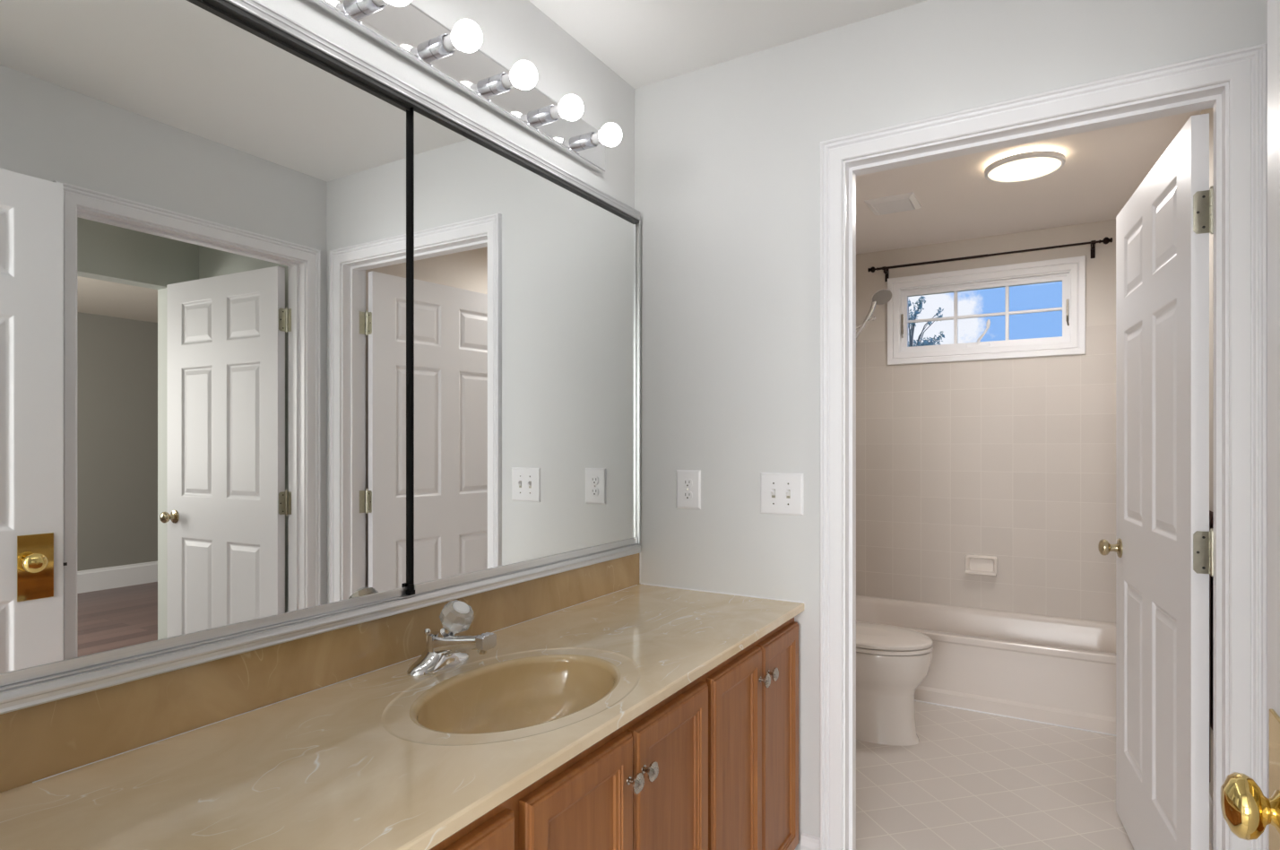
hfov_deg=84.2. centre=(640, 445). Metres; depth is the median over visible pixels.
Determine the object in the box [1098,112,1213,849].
door
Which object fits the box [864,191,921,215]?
ceiling vent
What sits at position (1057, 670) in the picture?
bathtub
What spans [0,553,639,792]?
backsplash
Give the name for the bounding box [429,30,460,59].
socket
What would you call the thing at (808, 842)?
baseboard
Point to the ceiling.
(1102, 169)
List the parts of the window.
crank handle, frame, sash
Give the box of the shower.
[856,288,892,339]
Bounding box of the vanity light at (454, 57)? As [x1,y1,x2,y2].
[303,0,622,172]
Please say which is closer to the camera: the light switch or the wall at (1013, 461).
the light switch
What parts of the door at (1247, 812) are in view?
knob, panel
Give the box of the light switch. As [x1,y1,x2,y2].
[760,472,803,515]
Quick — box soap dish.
[965,553,997,576]
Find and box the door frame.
[820,43,1267,849]
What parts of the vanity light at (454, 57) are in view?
bulb, bulb, bulb, bulb, bulb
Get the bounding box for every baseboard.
[800,831,820,849]
[1209,793,1213,848]
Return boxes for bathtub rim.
[856,595,1115,658]
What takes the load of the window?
in the wall at (1013, 461)
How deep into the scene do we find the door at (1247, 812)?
0.69 m
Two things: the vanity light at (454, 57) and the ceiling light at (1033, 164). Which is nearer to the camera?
the vanity light at (454, 57)
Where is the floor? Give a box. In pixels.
[856,700,1213,849]
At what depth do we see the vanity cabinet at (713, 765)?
1.46 m
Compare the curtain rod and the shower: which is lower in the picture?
the shower
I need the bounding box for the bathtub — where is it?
[856,595,1115,735]
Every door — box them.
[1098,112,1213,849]
[1219,0,1279,849]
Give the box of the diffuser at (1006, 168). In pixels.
[988,156,1061,181]
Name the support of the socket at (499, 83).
attached to the vanity light at (454, 57)
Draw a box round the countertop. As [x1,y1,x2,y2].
[0,552,804,849]
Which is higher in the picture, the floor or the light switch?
the light switch
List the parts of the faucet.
lift rod, stem, spout, handle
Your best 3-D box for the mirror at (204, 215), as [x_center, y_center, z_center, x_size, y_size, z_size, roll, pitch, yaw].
[-0.728,-0.209,1.126,0.004,1.018,0.977,0,0,31]
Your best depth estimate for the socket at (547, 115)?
1.86 m
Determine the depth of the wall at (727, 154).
2.09 m
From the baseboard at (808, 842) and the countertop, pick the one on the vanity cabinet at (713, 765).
the countertop
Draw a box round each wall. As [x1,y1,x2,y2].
[257,0,634,208]
[634,0,1267,849]
[856,218,1115,622]
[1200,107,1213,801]
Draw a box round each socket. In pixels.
[356,0,390,14]
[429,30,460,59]
[489,69,518,95]
[537,102,563,124]
[579,129,604,149]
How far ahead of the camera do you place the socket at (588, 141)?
2.02 m
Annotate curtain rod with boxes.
[867,236,1112,281]
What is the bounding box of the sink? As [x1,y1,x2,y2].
[409,654,620,734]
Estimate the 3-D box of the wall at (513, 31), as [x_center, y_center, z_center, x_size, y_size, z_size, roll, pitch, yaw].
[-0.553,0.043,1.553,0.115,2.440,1.900,0,0,31]
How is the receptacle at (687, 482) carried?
attached to the outlet at (688, 481)
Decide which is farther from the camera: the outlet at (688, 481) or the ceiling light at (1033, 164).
the ceiling light at (1033, 164)
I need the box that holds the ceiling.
[528,0,1201,254]
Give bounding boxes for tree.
[908,295,944,346]
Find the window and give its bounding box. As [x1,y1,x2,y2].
[887,255,1085,364]
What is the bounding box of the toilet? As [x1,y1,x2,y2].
[856,622,933,745]
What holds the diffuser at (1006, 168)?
attached to the ceiling light at (1033, 164)
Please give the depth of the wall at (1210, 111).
2.32 m
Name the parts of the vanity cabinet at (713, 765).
drawer, door, knob, knob, door, door, knob, knob, door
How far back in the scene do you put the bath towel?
2.05 m
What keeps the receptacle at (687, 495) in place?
attached to the outlet at (688, 481)
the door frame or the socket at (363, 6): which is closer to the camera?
the socket at (363, 6)
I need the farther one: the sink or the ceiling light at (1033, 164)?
the ceiling light at (1033, 164)
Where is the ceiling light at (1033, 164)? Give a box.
[984,149,1065,182]
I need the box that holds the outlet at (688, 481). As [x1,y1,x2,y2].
[676,469,700,509]
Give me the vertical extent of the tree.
7.061 m
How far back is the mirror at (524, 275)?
1.79 m
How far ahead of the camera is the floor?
2.62 m
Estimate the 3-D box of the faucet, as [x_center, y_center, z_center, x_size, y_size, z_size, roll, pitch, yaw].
[-0.373,0.385,1.443,0.180,0.138,0.158,0,0,31]
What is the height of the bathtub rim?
0.285 m
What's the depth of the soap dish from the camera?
3.99 m
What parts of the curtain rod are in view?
rod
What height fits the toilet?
0.754 m
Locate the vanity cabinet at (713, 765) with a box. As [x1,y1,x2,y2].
[430,616,798,849]
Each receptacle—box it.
[683,478,692,487]
[683,491,692,500]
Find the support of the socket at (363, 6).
attached to the vanity light at (454, 57)
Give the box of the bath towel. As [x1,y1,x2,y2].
[1209,510,1213,781]
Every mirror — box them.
[0,0,409,674]
[414,108,635,584]
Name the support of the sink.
in the countertop
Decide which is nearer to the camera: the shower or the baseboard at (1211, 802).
the baseboard at (1211, 802)
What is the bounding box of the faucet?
[406,599,496,675]

